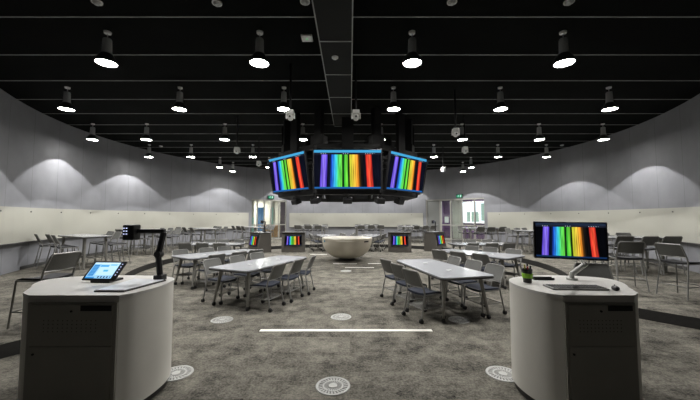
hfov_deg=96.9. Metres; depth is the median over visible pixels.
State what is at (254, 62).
diffuser
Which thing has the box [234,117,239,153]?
ceiling camera
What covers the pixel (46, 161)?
wall
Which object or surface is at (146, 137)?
pendant light
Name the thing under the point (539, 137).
pendant light
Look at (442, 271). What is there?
table
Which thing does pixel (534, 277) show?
tray
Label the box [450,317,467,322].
grille
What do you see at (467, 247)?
chair
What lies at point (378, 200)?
speaker
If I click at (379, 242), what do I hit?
chair
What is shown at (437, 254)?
chair
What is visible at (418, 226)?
bar stool
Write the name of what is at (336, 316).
grille
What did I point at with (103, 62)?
diffuser
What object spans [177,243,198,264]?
chair
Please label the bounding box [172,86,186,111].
pendant light
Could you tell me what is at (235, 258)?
chair
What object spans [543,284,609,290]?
keyboard
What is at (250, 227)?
bar table
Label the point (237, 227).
bar stool
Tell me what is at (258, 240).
pod
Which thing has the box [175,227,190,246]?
bar stool
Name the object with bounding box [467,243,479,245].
chair
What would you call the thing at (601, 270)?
bar stool
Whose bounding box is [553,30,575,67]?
pendant light
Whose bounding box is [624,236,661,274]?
bar stool
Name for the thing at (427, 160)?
video screen
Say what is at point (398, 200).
speaker
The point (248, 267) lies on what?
table
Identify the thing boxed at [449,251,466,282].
chair
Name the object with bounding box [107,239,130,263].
bar stool
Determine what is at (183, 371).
floor vent
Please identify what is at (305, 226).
bar stool
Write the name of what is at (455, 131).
ceiling camera
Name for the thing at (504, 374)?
floor vent
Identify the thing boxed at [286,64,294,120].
ceiling camera
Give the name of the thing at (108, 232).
bar stool
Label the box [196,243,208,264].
chair
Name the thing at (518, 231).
bar table
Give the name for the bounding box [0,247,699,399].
floor
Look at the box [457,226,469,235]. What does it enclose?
bar stool
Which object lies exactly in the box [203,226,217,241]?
bar stool
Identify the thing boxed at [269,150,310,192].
video screen
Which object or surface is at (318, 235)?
table
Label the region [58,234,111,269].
bar table
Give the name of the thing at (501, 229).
bar stool
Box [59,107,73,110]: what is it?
diffuser
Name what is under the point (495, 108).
diffuser
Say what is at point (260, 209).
sheet
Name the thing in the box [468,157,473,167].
pendant light
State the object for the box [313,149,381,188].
video screen
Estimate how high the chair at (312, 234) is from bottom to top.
0.831 m
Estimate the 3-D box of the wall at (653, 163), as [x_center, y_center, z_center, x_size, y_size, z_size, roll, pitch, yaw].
[9.408,-0.094,12.709,2.384,4.980,12.899,0,-3,0]
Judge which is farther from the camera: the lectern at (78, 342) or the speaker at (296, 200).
the speaker at (296, 200)
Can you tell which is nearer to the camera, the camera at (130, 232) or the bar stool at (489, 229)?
the camera at (130, 232)
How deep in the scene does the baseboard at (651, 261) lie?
10.35 m
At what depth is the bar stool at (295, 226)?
19.42 m
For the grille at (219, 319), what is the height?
0.005 m
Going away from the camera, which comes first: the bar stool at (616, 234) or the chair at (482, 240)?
the bar stool at (616, 234)
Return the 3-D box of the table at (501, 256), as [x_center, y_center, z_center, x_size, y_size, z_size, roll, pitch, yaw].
[3.400,1.788,8.350,0.997,0.743,2.156,3,-4,-39]
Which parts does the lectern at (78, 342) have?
door, frame, door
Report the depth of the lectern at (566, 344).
2.62 m
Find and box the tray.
[532,276,554,279]
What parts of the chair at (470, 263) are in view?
leg, seat, backrest, frame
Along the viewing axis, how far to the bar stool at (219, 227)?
16.41 m
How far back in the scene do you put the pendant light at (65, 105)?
7.78 m
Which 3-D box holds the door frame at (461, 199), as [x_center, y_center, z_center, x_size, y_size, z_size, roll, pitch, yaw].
[7.237,1.264,20.041,3.053,2.730,0.156,-3,-4,44]
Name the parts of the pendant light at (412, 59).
lamp shade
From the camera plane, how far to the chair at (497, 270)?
5.58 m
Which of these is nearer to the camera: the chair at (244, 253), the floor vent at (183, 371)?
the floor vent at (183, 371)
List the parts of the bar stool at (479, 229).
backrest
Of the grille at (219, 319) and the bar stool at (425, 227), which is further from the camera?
the bar stool at (425, 227)
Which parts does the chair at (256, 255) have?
backrest, seat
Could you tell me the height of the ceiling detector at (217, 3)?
0.050 m
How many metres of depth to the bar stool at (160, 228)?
14.08 m
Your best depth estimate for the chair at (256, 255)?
7.48 m
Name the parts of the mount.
mounting plate, mounting plate, corner post, mounting plate, corner post, mounting plate, mounting plate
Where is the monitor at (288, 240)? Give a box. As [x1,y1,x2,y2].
[284,236,301,245]
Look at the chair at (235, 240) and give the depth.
12.05 m
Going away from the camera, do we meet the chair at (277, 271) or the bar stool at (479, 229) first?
the chair at (277, 271)
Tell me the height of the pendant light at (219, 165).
0.575 m
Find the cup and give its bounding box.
[522,268,532,282]
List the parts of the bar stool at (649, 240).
backrest, frame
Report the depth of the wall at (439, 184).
21.61 m
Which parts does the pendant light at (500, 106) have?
lamp shade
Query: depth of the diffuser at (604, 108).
7.81 m
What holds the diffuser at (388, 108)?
attached to the pendant light at (393, 106)
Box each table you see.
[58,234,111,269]
[129,230,169,254]
[171,249,259,289]
[182,242,246,261]
[188,228,218,241]
[209,255,306,310]
[242,226,266,238]
[316,234,335,251]
[322,236,371,260]
[360,234,379,251]
[397,259,493,322]
[400,226,430,236]
[440,249,524,288]
[448,242,512,263]
[462,227,498,242]
[514,230,532,253]
[587,236,666,271]
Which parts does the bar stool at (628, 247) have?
leg, seat, backrest, frame, leg, leg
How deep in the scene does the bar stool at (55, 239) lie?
8.75 m
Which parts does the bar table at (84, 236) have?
leg, leg, leg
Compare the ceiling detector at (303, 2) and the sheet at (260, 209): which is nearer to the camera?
the ceiling detector at (303, 2)
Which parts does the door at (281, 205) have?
panel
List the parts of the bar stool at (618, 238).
frame, backrest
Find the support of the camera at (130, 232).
on the lectern at (78, 342)
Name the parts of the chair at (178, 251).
backrest, frame, seat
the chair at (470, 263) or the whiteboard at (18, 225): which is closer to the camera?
the chair at (470, 263)
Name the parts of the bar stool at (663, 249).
leg, backrest, frame, leg, seat, leg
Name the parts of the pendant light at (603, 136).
lamp shade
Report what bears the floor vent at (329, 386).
in the floor at (232, 360)
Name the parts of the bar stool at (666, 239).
frame, backrest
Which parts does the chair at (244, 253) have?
backrest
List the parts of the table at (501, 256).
leg, leg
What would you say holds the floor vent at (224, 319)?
in the floor at (232, 360)
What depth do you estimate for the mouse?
2.77 m
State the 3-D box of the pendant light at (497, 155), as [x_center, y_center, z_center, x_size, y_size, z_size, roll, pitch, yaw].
[6.700,-2.227,14.043,0.340,0.575,0.340,0,-3,0]
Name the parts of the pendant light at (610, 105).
lamp shade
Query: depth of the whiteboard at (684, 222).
11.32 m
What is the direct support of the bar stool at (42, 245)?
on the floor at (668, 306)
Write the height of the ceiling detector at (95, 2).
0.050 m
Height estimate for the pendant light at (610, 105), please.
0.575 m
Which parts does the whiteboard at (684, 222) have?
marker rail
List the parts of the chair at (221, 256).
frame, backrest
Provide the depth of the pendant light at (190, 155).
13.98 m
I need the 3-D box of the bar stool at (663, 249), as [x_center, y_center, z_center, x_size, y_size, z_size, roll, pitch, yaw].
[6.310,1.332,5.929,0.605,1.014,0.527,1,-3,-10]
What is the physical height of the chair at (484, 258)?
0.831 m
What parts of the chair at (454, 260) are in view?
backrest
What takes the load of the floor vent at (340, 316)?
in the floor at (232, 360)
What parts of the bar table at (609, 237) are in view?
leg, leg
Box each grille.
[212,317,231,322]
[332,314,349,318]
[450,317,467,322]
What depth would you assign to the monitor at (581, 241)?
2.85 m
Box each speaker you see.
[291,197,301,204]
[310,195,320,203]
[343,195,351,203]
[374,195,384,203]
[394,197,404,204]
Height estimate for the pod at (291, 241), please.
0.950 m
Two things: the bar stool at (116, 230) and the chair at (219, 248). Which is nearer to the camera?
the chair at (219, 248)
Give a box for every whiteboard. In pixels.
[0,206,248,245]
[289,213,422,227]
[487,207,699,244]
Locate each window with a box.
[254,201,284,237]
[463,201,483,222]
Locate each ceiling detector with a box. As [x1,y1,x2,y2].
[91,0,102,5]
[212,0,221,6]
[300,0,309,5]
[447,0,456,5]
[563,0,574,5]
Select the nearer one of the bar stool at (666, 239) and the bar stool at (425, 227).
the bar stool at (666, 239)
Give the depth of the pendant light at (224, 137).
10.84 m
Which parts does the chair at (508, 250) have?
seat, backrest, frame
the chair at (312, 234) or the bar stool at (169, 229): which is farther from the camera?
the chair at (312, 234)
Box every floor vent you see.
[167,365,193,381]
[210,316,232,323]
[316,377,349,395]
[331,313,350,319]
[448,316,469,323]
[485,366,513,382]
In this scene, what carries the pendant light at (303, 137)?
hanging from the ceiling at (174, 132)
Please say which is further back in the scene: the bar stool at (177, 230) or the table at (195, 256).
the bar stool at (177, 230)
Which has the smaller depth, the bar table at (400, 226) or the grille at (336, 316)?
the grille at (336, 316)
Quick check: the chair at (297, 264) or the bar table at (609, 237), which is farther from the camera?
the bar table at (609, 237)
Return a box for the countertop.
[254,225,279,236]
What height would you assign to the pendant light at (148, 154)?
0.575 m
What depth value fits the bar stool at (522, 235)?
14.12 m
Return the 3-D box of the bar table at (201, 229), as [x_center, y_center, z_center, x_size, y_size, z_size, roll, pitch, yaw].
[-7.550,1.928,15.918,1.856,0.958,0.756,-3,-4,40]
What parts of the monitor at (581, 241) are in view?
casing, arm, arm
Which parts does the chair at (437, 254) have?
backrest, frame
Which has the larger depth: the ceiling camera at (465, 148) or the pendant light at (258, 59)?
the ceiling camera at (465, 148)
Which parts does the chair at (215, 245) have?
backrest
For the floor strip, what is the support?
on the floor at (232, 360)
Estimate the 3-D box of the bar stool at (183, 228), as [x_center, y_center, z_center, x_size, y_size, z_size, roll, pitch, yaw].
[-8.006,1.853,15.422,0.527,1.014,0.605,-3,-4,41]
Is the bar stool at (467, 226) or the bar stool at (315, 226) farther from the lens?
the bar stool at (315, 226)
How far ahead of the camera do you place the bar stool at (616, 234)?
9.87 m
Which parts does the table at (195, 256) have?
leg, leg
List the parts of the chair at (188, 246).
backrest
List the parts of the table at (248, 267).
leg, leg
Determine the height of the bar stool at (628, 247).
1.014 m
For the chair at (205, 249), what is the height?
0.831 m
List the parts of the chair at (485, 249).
backrest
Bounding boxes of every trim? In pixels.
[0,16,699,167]
[312,0,352,126]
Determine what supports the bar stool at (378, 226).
on the floor at (668, 306)
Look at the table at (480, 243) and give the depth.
11.30 m
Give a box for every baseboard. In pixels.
[20,239,249,269]
[493,241,686,269]
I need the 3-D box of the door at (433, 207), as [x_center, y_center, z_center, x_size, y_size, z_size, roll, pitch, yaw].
[5.762,1.336,21.356,1.022,2.730,0.140,-2,-4,33]
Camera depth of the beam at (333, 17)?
5.34 m
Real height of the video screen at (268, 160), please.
1.123 m
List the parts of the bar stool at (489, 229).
backrest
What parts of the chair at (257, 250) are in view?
backrest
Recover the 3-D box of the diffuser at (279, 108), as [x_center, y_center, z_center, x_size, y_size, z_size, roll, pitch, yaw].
[-1.670,-2.292,7.817,0.314,0.006,0.314,0,-3,0]
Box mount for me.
[278,105,417,201]
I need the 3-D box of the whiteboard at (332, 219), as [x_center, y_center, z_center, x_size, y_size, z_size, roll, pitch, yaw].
[0.422,1.460,22.337,9.415,1.030,1.216,0,-3,2]
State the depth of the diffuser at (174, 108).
7.78 m
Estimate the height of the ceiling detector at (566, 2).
0.050 m
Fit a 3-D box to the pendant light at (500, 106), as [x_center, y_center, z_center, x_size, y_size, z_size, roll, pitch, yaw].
[3.800,-2.567,7.832,0.340,0.575,0.340,0,-3,0]
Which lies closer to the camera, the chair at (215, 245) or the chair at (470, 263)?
the chair at (470, 263)
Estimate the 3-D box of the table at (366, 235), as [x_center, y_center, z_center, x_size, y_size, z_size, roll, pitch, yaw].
[0.981,2.218,16.189,0.997,0.743,2.156,-1,-3,12]
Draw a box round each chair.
[172,249,199,284]
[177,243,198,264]
[194,253,225,290]
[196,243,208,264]
[197,247,214,277]
[198,239,215,260]
[201,258,239,304]
[213,243,226,263]
[216,246,231,274]
[218,239,229,258]
[226,251,246,285]
[227,239,244,258]
[227,254,261,296]
[237,249,263,279]
[249,252,279,290]
[249,262,285,312]
[269,258,303,302]
[286,254,315,294]
[308,233,319,248]
[312,234,322,251]
[371,234,383,251]
[380,258,414,302]
[390,262,428,311]
[401,267,445,323]
[428,255,460,298]
[431,249,447,278]
[445,259,482,307]
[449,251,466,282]
[451,239,467,256]
[463,245,478,263]
[463,263,506,316]
[465,239,481,250]
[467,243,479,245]
[472,253,503,287]
[481,239,499,262]
[482,247,498,271]
[484,243,498,266]
[494,243,515,260]
[498,248,522,278]
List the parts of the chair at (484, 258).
backrest, frame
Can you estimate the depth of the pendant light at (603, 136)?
10.84 m
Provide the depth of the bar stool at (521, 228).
14.52 m
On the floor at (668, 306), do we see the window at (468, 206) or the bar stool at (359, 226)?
the bar stool at (359, 226)
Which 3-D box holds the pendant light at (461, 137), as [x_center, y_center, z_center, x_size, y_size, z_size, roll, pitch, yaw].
[3.950,-2.399,10.898,0.340,0.575,0.340,0,-3,0]
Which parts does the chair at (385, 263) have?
backrest, frame, seat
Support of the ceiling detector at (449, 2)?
attached to the ceiling at (174, 132)
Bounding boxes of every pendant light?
[57,86,74,111]
[86,123,97,140]
[94,30,117,67]
[141,123,151,140]
[144,144,152,157]
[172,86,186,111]
[187,144,194,157]
[216,157,222,167]
[219,123,229,140]
[249,30,268,67]
[249,144,256,157]
[277,86,288,111]
[300,123,307,140]
[387,86,399,111]
[403,30,421,67]
[430,144,437,157]
[457,123,467,140]
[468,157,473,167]
[493,86,507,111]
[494,144,501,157]
[534,123,544,140]
[542,144,550,157]
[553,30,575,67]
[597,123,609,140]
[601,86,618,111]
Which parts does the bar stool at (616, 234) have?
backrest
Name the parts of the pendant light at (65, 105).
lamp shade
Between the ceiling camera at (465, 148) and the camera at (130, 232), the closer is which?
the camera at (130, 232)
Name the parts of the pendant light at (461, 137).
lamp shade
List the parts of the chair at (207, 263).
backrest, frame, seat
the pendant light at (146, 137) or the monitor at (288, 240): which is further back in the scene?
the monitor at (288, 240)
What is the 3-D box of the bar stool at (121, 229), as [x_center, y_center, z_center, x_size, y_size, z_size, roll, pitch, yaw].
[-8.921,1.699,12.620,0.527,1.014,0.605,-1,-3,23]
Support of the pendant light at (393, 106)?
hanging from the ceiling at (174, 132)
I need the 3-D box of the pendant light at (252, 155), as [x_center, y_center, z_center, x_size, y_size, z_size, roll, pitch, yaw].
[-4.400,-2.227,14.043,0.340,0.575,0.340,0,-3,0]
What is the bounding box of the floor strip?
[259,329,432,331]
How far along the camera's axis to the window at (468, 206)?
22.09 m
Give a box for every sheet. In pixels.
[258,207,262,230]
[452,200,461,238]
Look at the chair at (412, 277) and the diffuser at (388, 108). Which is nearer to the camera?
the chair at (412, 277)
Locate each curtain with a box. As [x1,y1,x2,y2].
[252,201,253,216]
[272,201,275,223]
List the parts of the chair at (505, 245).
backrest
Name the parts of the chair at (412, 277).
leg, backrest, frame, leg, seat, seat frame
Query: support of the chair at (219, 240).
on the floor at (232, 360)
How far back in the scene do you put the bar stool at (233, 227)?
18.08 m
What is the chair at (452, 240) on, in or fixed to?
on the floor at (232, 360)
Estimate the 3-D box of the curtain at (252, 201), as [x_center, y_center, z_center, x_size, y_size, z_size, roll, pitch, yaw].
[-6.719,0.593,21.227,0.321,1.200,0.059,2,-4,-33]
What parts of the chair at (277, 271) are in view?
seat, leg, frame, backrest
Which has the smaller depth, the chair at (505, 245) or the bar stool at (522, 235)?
the chair at (505, 245)
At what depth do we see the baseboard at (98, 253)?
12.20 m
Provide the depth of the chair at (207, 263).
6.34 m
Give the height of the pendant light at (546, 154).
0.575 m
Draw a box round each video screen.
[268,160,277,194]
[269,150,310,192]
[297,189,324,198]
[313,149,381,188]
[329,189,367,198]
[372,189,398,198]
[384,150,426,192]
[418,160,427,194]
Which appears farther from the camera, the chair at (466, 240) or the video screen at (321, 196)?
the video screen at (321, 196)
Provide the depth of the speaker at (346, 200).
8.91 m
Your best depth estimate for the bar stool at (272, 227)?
18.38 m
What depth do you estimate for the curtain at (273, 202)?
22.06 m
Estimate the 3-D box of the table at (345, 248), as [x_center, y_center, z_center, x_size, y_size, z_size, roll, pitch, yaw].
[-0.116,1.934,12.345,2.000,0.890,2.008,0,-3,0]
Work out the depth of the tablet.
3.18 m
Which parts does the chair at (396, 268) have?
backrest, frame, seat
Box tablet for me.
[82,261,126,282]
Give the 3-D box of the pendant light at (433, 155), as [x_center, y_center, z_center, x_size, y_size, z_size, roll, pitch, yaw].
[3.800,-2.227,14.043,0.340,0.575,0.340,0,-3,0]
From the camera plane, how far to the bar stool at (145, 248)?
12.37 m
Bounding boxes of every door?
[251,199,285,238]
[426,199,440,230]
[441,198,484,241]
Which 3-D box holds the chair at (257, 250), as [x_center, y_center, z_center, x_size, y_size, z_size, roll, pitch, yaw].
[-2.699,1.750,8.455,0.583,0.831,0.504,-3,-4,40]
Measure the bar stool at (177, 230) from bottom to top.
1.014 m
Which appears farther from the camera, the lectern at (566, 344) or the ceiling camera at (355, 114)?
the ceiling camera at (355, 114)
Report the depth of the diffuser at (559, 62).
5.45 m
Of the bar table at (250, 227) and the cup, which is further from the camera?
the bar table at (250, 227)
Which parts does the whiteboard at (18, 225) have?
marker rail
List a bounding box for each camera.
[94,225,166,291]
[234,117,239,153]
[256,136,260,166]
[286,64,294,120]
[351,64,360,120]
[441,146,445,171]
[451,90,459,136]
[462,116,467,153]
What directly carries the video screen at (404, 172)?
attached to the mount
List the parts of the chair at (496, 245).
backrest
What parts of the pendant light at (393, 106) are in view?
lamp shade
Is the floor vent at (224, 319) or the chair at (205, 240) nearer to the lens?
the floor vent at (224, 319)
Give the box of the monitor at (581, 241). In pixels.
[533,221,608,280]
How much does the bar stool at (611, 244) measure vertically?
1.014 m
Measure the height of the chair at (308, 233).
0.831 m
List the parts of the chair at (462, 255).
backrest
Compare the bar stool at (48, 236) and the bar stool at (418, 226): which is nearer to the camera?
the bar stool at (48, 236)
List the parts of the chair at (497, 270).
seat, seat frame, backrest, frame, leg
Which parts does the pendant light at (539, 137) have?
lamp shade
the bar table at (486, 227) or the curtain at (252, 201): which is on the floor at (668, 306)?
the bar table at (486, 227)
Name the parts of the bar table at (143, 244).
leg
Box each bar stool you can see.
[6,250,81,328]
[33,234,60,268]
[45,234,72,264]
[51,235,79,271]
[87,231,114,261]
[94,232,121,262]
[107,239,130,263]
[114,229,135,253]
[120,229,141,254]
[131,238,151,255]
[146,228,164,249]
[154,228,172,250]
[162,228,181,252]
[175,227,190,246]
[182,227,196,246]
[189,227,203,247]
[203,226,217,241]
[207,226,221,238]
[214,226,227,241]
[231,226,240,242]
[236,226,248,242]
[241,226,248,240]
[266,225,274,242]
[294,225,303,231]
[304,225,313,237]
[314,225,322,237]
[357,225,364,235]
[366,225,375,240]
[376,225,383,237]
[397,225,406,231]
[404,225,415,240]
[409,225,420,242]
[416,225,428,242]
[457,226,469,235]
[467,226,480,239]
[471,227,484,241]
[481,227,495,241]
[492,227,506,242]
[505,228,523,250]
[514,228,532,250]
[521,228,533,250]
[573,263,640,352]
[595,233,624,264]
[602,236,636,273]
[608,241,649,291]
[615,233,646,266]
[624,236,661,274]
[647,236,685,274]
[654,242,699,300]
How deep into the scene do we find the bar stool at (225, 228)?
16.02 m
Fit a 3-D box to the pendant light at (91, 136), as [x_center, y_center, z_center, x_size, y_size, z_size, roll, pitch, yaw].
[-9.050,-2.399,10.898,0.340,0.575,0.340,0,-3,0]
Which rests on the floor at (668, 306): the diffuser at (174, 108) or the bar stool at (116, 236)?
the bar stool at (116, 236)
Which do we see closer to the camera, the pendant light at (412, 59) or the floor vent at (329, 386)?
the floor vent at (329, 386)
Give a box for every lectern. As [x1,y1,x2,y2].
[17,275,173,399]
[509,275,642,399]
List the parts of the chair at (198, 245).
backrest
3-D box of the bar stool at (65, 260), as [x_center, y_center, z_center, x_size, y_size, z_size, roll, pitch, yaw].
[-4.309,1.250,4.435,0.605,1.014,0.527,0,-3,5]
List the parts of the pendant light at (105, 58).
lamp shade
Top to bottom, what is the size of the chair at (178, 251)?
0.831 m
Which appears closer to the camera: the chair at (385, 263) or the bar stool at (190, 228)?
the chair at (385, 263)
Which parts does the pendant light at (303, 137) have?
lamp shade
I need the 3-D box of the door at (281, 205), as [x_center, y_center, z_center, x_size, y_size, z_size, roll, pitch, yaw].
[-5.549,1.332,21.273,2.571,2.730,0.161,2,-4,-33]
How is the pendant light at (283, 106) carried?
hanging from the ceiling at (174, 132)
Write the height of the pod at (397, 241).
0.950 m
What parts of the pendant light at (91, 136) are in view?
lamp shade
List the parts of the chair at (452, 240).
backrest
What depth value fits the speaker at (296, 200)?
9.60 m
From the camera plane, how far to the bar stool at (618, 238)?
8.28 m
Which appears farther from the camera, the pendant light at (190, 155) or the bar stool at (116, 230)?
the pendant light at (190, 155)
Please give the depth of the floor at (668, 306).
7.25 m
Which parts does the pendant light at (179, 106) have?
lamp shade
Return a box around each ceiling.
[0,0,699,170]
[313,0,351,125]
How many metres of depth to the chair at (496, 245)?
10.43 m
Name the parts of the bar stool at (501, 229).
backrest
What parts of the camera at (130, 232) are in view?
plate, arm, arm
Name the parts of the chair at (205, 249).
backrest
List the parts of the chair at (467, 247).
backrest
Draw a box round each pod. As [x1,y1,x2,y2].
[248,232,270,252]
[281,232,305,251]
[388,232,411,251]
[424,231,445,250]
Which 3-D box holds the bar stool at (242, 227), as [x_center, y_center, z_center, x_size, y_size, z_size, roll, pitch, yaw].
[-5.766,1.958,17.337,0.605,1.014,0.527,2,-4,-38]
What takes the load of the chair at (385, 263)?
on the floor at (232, 360)
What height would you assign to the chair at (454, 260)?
0.831 m
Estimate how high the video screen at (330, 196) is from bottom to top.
1.123 m
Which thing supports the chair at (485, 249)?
on the floor at (232, 360)
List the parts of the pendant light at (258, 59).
lamp shade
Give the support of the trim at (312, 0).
attached to the beam at (333, 17)
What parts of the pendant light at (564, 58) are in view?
lamp shade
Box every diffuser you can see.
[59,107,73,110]
[95,59,116,66]
[172,107,185,110]
[250,59,267,66]
[278,107,288,110]
[387,107,399,110]
[403,59,420,66]
[494,107,507,110]
[554,59,574,66]
[602,107,616,110]
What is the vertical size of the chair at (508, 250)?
0.831 m
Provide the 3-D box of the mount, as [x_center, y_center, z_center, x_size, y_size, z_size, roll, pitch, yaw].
[-0.070,-1.340,11.360,4.800,2.620,4.800,0,-3,0]
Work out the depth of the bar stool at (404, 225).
20.01 m
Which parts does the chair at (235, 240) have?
backrest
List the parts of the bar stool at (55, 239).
seat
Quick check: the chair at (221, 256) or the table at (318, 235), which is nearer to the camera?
the chair at (221, 256)
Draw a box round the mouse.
[611,284,619,290]
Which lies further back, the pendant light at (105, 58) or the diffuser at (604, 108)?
the diffuser at (604, 108)
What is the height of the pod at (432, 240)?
0.950 m
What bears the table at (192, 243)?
on the floor at (232, 360)
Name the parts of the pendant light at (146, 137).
lamp shade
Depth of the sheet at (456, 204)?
20.79 m
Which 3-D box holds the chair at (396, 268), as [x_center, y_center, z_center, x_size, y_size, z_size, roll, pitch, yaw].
[1.105,1.608,5.874,0.583,0.831,0.504,2,-4,-27]
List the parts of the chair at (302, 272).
seat, frame, backrest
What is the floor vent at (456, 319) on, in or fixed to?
in the floor at (232, 360)
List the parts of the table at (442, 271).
leg, leg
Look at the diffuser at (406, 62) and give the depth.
5.45 m
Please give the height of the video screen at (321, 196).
1.123 m
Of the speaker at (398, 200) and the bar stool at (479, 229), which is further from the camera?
the bar stool at (479, 229)
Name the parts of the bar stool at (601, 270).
backrest, frame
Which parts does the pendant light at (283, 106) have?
lamp shade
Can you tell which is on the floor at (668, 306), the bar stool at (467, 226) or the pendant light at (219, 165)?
the bar stool at (467, 226)
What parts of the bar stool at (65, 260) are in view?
leg, seat, seat frame, frame, backrest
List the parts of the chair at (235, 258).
backrest, seat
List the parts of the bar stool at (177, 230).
backrest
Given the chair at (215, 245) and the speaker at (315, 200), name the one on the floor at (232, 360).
the chair at (215, 245)
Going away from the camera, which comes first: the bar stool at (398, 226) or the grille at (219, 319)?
the grille at (219, 319)
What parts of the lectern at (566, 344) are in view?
door, frame, door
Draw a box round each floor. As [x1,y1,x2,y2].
[0,238,699,358]
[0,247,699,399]
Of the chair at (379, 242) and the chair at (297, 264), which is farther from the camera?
the chair at (379, 242)
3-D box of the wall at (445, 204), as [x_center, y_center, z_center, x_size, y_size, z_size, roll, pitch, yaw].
[8.265,1.193,21.108,5.353,3.210,2.400,-3,-4,44]
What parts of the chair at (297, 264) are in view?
seat, frame, backrest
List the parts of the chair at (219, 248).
backrest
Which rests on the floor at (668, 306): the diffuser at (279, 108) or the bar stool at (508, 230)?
the bar stool at (508, 230)
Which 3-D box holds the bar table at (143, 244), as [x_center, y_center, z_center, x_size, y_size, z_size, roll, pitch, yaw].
[-8.600,1.780,13.222,1.856,0.958,0.756,-2,-4,28]
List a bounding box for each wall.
[0,88,251,274]
[252,164,483,237]
[442,199,484,239]
[483,94,699,272]
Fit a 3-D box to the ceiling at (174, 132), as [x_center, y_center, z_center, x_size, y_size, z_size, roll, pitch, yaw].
[0.000,-2.827,10.170,26.000,0.200,28.000,0,-3,0]
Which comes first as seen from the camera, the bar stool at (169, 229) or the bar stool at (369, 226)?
the bar stool at (169, 229)
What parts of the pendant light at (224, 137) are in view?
lamp shade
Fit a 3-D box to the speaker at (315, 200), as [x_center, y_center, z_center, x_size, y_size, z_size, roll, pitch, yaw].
[-1.002,-0.009,9.034,0.260,0.253,0.248,-1,-3,22]
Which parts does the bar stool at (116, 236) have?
backrest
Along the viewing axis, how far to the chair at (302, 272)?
6.89 m

